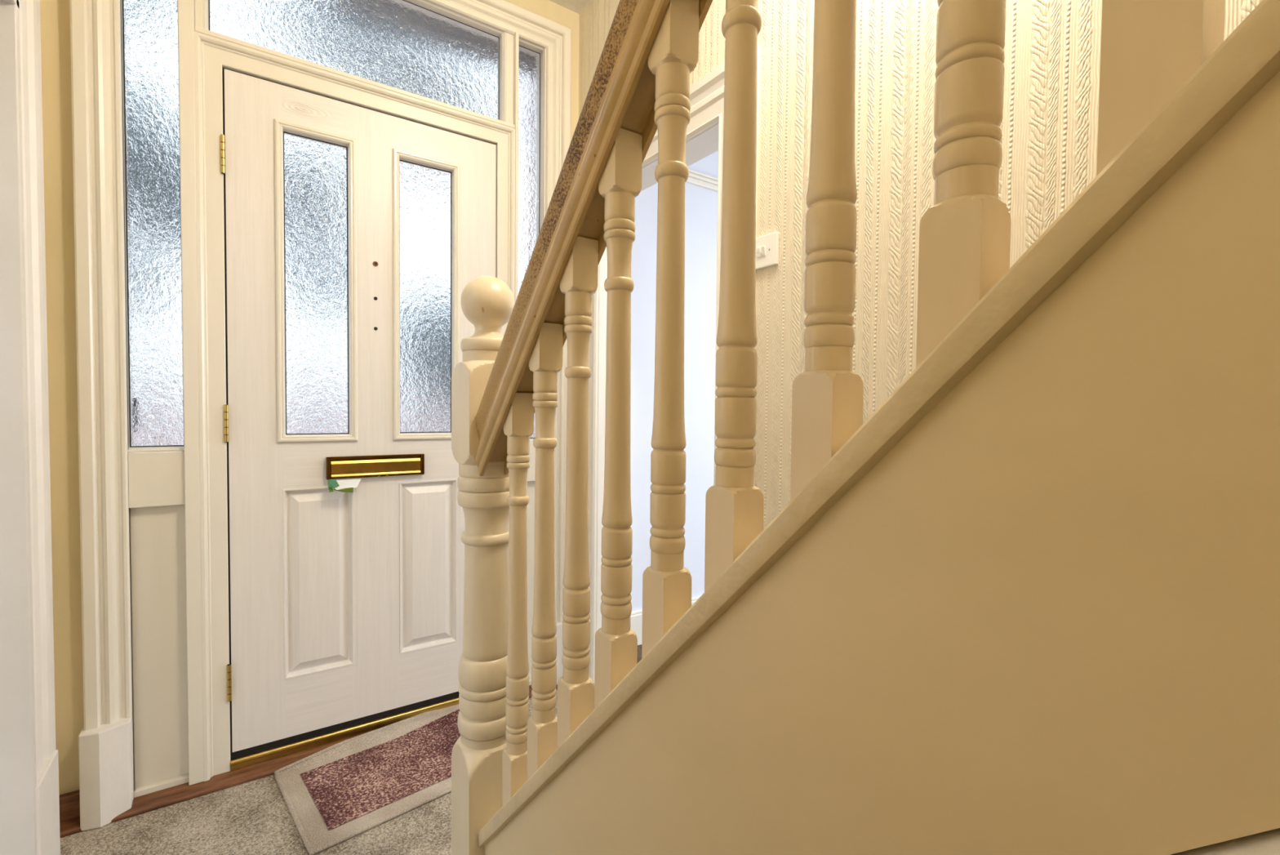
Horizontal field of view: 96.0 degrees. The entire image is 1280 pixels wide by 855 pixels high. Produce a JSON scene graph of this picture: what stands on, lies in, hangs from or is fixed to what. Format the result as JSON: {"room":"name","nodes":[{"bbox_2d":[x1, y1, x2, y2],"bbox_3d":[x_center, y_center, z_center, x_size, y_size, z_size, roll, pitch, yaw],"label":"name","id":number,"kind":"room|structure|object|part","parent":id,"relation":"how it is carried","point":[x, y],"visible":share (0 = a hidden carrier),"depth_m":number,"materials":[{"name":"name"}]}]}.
{"room":"entrance hallway","nodes":[
{"label":"entrance hallway","id":0,"kind":"room"},
{"bbox_2d":[40,0,579,795],"bbox_3d":[-0.988,-0.297,1.857,1.705,2.624,0.130,-1,2,-35],"label":"wall","id":1,"kind":"structure","parent":0,"point":[55,15],"depth_m":1.46,"materials":[{"name":"yellow paint"}]},
{"bbox_2d":[58,789,79,822],"bbox_3d":[-1.434,0.981,1.502,0.132,0.082,0.020,-1,2,-35],"label":"baseboard","id":2,"kind":"structure","parent":1,"relation":"attached to","point":[69,802],"depth_m":1.47,"materials":[{"name":"brown wood"}]},
{"bbox_2d":[122,0,184,452],"bbox_3d":[-1.317,-0.680,1.558,0.141,1.491,0.051,-1,2,-35],"label":"window","id":3,"kind":"structure","parent":1,"relation":"in","point":[149,27],"depth_m":1.57,"materials":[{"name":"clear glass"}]},
{"bbox_2d":[59,684,557,837],"bbox_3d":[-0.889,0.979,1.876,1.450,0.074,0.090,-1,2,-35],"label":"trim","id":4,"kind":"structure","parent":1,"relation":"attached to","point":[257,762],"depth_m":1.72,"materials":[{"name":"brown wood"}]},
{"bbox_2d":[69,0,571,830],"bbox_3d":[-0.848,-0.248,1.841,1.395,2.527,0.079,-1,2,-35],"label":"trim","id":5,"kind":"structure","parent":1,"relation":"attached to","point":[105,739],"depth_m":1.49,"materials":[{"name":"white paint"}]},
{"bbox_2d":[120,0,546,797],"bbox_3d":[-0.877,-0.255,1.887,1.244,2.500,0.099,-1,2,-35],"label":"trim","id":6,"kind":"structure","parent":1,"relation":"attached to","point":[179,501],"depth_m":1.61,"materials":[{"name":"white paint"}]},
{"bbox_2d":[202,0,506,121],"bbox_3d":[-0.859,-1.261,1.855,0.876,0.338,0.051,-1,2,-35],"label":"window","id":7,"kind":"structure","parent":1,"relation":"in","point":[420,47],"depth_m":1.89,"materials":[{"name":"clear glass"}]},
{"bbox_2d":[220,69,496,751],"bbox_3d":[-0.866,-0.035,1.886,0.806,1.960,0.065,-1,2,-35],"label":"door","id":8,"kind":"structure","parent":1,"relation":"in","point":[356,236],"depth_m":1.82,"materials":[{"name":"white paint"}]},
{"bbox_3d":[-1.002,-0.432,1.786,0.180,0.913,0.004,-1,2,-35],"label":"glass pane","id":9,"kind":"part","parent":8,"relation":"part of","materials":[{"name":"white"}]},
{"bbox_3d":[-1.004,0.476,1.804,0.210,0.598,0.018,-1,2,-35],"label":"raised panel","id":10,"kind":"part","parent":8,"relation":"part of","materials":[{"name":"white wood"}]},
{"bbox_2d":[327,478,361,492],"bbox_3d":[-0.919,0.182,1.797,0.096,0.041,0.033,-1,2,-35],"label":"leaflet","id":11,"kind":"object","parent":8,"relation":"attached to","point":[345,485],"visible":1,"depth_m":1.79,"materials":[{"name":"white paper"}]},
{"bbox_3d":[-0.734,-0.435,1.972,0.180,0.913,0.004,-1,2,-35],"label":"glass pane","id":12,"kind":"part","parent":8,"relation":"part of","materials":[{"name":"white"}]},
{"bbox_3d":[-0.731,0.472,1.994,0.210,0.598,0.018,-1,2,-35],"label":"raised panel","id":13,"kind":"part","parent":8,"relation":"part of","materials":[{"name":"white wood"}]},
{"bbox_2d":[517,39,543,441],"bbox_3d":[-0.424,-0.690,2.179,0.129,1.491,0.051,-1,2,-35],"label":"window","id":14,"kind":"structure","parent":1,"relation":"in","point":[531,56],"depth_m":2.18,"materials":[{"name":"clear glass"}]},
{"bbox_2d":[60,644,641,854],"bbox_3d":[0.527,1.114,0.750,6.700,0.100,3.760,-1,2,-35],"label":"floor","id":15,"kind":"structure","parent":0,"point":[253,817],"depth_m":1.46,"materials":[{"name":"grey carpet"}]},
{"bbox_2d":[274,703,460,854],"bbox_3d":[-0.671,1.005,1.774,0.712,0.033,0.417,-1,2,-43],"label":"doormat","id":16,"kind":"object","parent":15,"relation":"on","point":[344,781],"visible":0.62,"depth_m":1.67,"materials":[{"name":"red carpet"}]},
{"bbox_2d":[451,275,515,854],"bbox_3d":[-0.315,0.368,1.190,0.124,1.349,0.124,-1,2,-35],"label":"newel post","id":17,"kind":"object","parent":15,"relation":"on","point":[487,302],"visible":0.73,"depth_m":1.14,"materials":[{"name":"beige paint"}]},
{"bbox_2d":[475,0,712,475],"bbox_3d":[0.175,-0.738,0.454,0.077,1.714,1.590,-1,2,-35],"label":"handrail","id":18,"kind":"object","parent":17,"relation":"attached to","point":[621,94],"visible":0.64,"depth_m":0.79,"materials":[{"name":"beige paint"}]},
{"bbox_3d":[0.426,0.413,0.733,0.678,1.316,1.361,-1,2,-35],"label":"staircase","id":19,"kind":"structure","parent":15,"relation":"on","visible":0},
{"bbox_2d":[478,0,1279,854],"bbox_3d":[0.167,0.172,0.481,0.064,1.853,1.588,-1,2,-35],"label":"panel","id":20,"kind":"object","parent":19,"relation":"attached to","point":[1030,605],"visible":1,"depth_m":0.34,"materials":[{"name":"beige paint"}]},
{"bbox_2d":[502,392,533,806],"bbox_3d":[-0.221,0.322,1.040,0.042,0.766,0.042,-1,2,-35],"label":"baluster","id":21,"kind":"object","parent":20,"relation":"on","point":[518,424],"visible":0.94,"depth_m":1.02,"materials":[{"name":"beige paint"}]},
{"bbox_2d":[527,322,563,779],"bbox_3d":[-0.157,0.216,0.947,0.042,0.766,0.042,-1,2,-35],"label":"baluster","id":22,"kind":"object","parent":20,"relation":"on","point":[545,360],"visible":0.99,"depth_m":0.93,"materials":[{"name":"beige paint"}]},
{"bbox_2d":[556,235,598,748],"bbox_3d":[-0.093,0.111,0.853,0.042,0.766,0.042,-1,2,-35],"label":"baluster","id":23,"kind":"object","parent":20,"relation":"on","point":[579,279],"visible":0.99,"depth_m":0.84,"materials":[{"name":"beige paint"}]},
{"bbox_2d":[594,128,642,708],"bbox_3d":[-0.029,0.006,0.760,0.042,0.766,0.042,-1,2,-35],"label":"baluster","id":24,"kind":"object","parent":20,"relation":"on","point":[620,183],"visible":0.99,"depth_m":0.74,"materials":[{"name":"beige paint"}]},
{"bbox_2d":[641,0,698,657],"bbox_3d":[0.034,-0.100,0.667,0.042,0.766,0.042,-1,2,-35],"label":"baluster","id":25,"kind":"object","parent":20,"relation":"on","point":[673,55],"visible":0.99,"depth_m":0.65,"materials":[{"name":"beige paint"}]},
{"bbox_2d":[704,0,764,591],"bbox_3d":[0.098,-0.205,0.574,0.042,0.766,0.042,-1,2,-35],"label":"baluster","id":26,"kind":"object","parent":20,"relation":"on","point":[734,505],"visible":0.99,"depth_m":0.56,"materials":[{"name":"beige paint"}]},
{"bbox_2d":[790,0,863,500],"bbox_3d":[0.162,-0.310,0.480,0.042,0.766,0.042,-1,2,-35],"label":"baluster","id":27,"kind":"object","parent":20,"relation":"on","point":[828,396],"visible":0.98,"depth_m":0.47,"materials":[{"name":"beige paint"}]},
{"bbox_2d":[915,0,1011,367],"bbox_3d":[0.226,-0.416,0.387,0.042,0.766,0.042,-1,2,-35],"label":"baluster","id":28,"kind":"object","parent":20,"relation":"on","point":[965,237],"visible":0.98,"depth_m":0.38,"materials":[{"name":"beige paint"}]},
{"bbox_2d":[1096,0,1225,176],"bbox_3d":[0.284,-0.512,0.301,0.042,0.766,0.042,-1,2,-35],"label":"baluster","id":29,"kind":"object","parent":20,"relation":"on","point":[1149,49],"visible":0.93,"depth_m":0.30,"materials":[{"name":"beige paint"}]},
{"bbox_3d":[0.203,0.373,0.417,0.038,1.457,1.430,-1,2,-35],"label":"moulding","id":30,"kind":"part","parent":20,"relation":"part of","materials":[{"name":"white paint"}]},
{"bbox_2d":[548,0,591,13],"bbox_3d":[-0.676,-1.595,-0.188,3.705,0.100,3.761,-1,2,-35],"label":"ceiling","id":31,"kind":"structure","parent":0,"point":[575,6],"depth_m":2.20,"materials":[{"name":"white paint"}]},
{"bbox_2d":[630,151,718,611],"bbox_3d":[0.542,-0.269,3.074,1.995,2.724,0.120,-1,2,-35],"label":"doorway","id":32,"kind":"structure","parent":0,"point":[700,202],"depth_m":2.78,"materials":[{"name":"white paint"}]},
{"bbox_2d":[630,595,700,644],"bbox_3d":[0.569,0.915,3.053,1.995,0.158,0.019,-1,2,-35],"label":"baseboard","id":33,"kind":"structure","parent":32,"relation":"attached to","point":[636,616],"depth_m":2.64,"materials":[{"name":"white paint"}]},
{"bbox_2d":[685,168,717,191],"bbox_3d":[0.595,-1.195,2.982,1.995,0.051,0.036,-1,2,-35],"label":"trim","id":34,"kind":"structure","parent":32,"relation":"attached to","point":[701,180],"depth_m":2.77,"materials":[{"name":"white paint"}]},
{"bbox_2d":[578,0,1262,528],"bbox_3d":[0.790,-0.250,0.883,0.100,2.624,3.761,-1,2,-35],"label":"wall","id":35,"kind":"structure","parent":0,"point":[1049,126],"depth_m":1.20,"materials":[{"name":"beige paper"}]},
{"bbox_2d":[595,123,718,631],"bbox_3d":[0.075,0.071,1.925,0.114,1.904,0.701,-1,2,-35],"label":"trim","id":36,"kind":"structure","parent":35,"relation":"attached to","point":[705,144],"depth_m":2.16,"materials":[{"name":"white paint"}]},
{"bbox_2d":[588,44,759,683],"bbox_3d":[0.020,0.015,1.884,0.026,2.019,0.931,-1,2,-35],"label":"trim","id":37,"kind":"structure","parent":35,"relation":"attached to","point":[707,94],"depth_m":1.83,"materials":[{"name":"white paint"}]},
{"bbox_2d":[755,231,778,270],"bbox_3d":[0.315,-0.446,1.461,0.016,0.080,0.084,-1,2,-35],"label":"light switch","id":38,"kind":"object","parent":35,"relation":"attached to","point":[766,246],"visible":0.88,"depth_m":1.45,"materials":[{"name":"white plastic"}]},
{"bbox_3d":[-0.609,-0.232,-0.170,0.400,2.624,3.631,-1,2,-35],"label":"wall","id":39,"kind":"structure","parent":0,"visible":0},
{"bbox_2d":[0,0,36,854],"bbox_3d":[-1.217,0.091,0.736,0.431,1.912,0.872,-1,2,-35],"label":"trim","id":40,"kind":"structure","parent":39,"relation":"attached to","point":[18,775],"depth_m":1.19,"materials":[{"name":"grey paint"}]},
{"bbox_2d":[18,0,60,854],"bbox_3d":[-1.055,0.003,0.855,0.036,2.083,1.202,-1,2,-35],"label":"trim","id":41,"kind":"structure","parent":39,"relation":"attached to","point":[47,798],"depth_m":1.29,"materials":[{"name":"white paint"}]}
]}

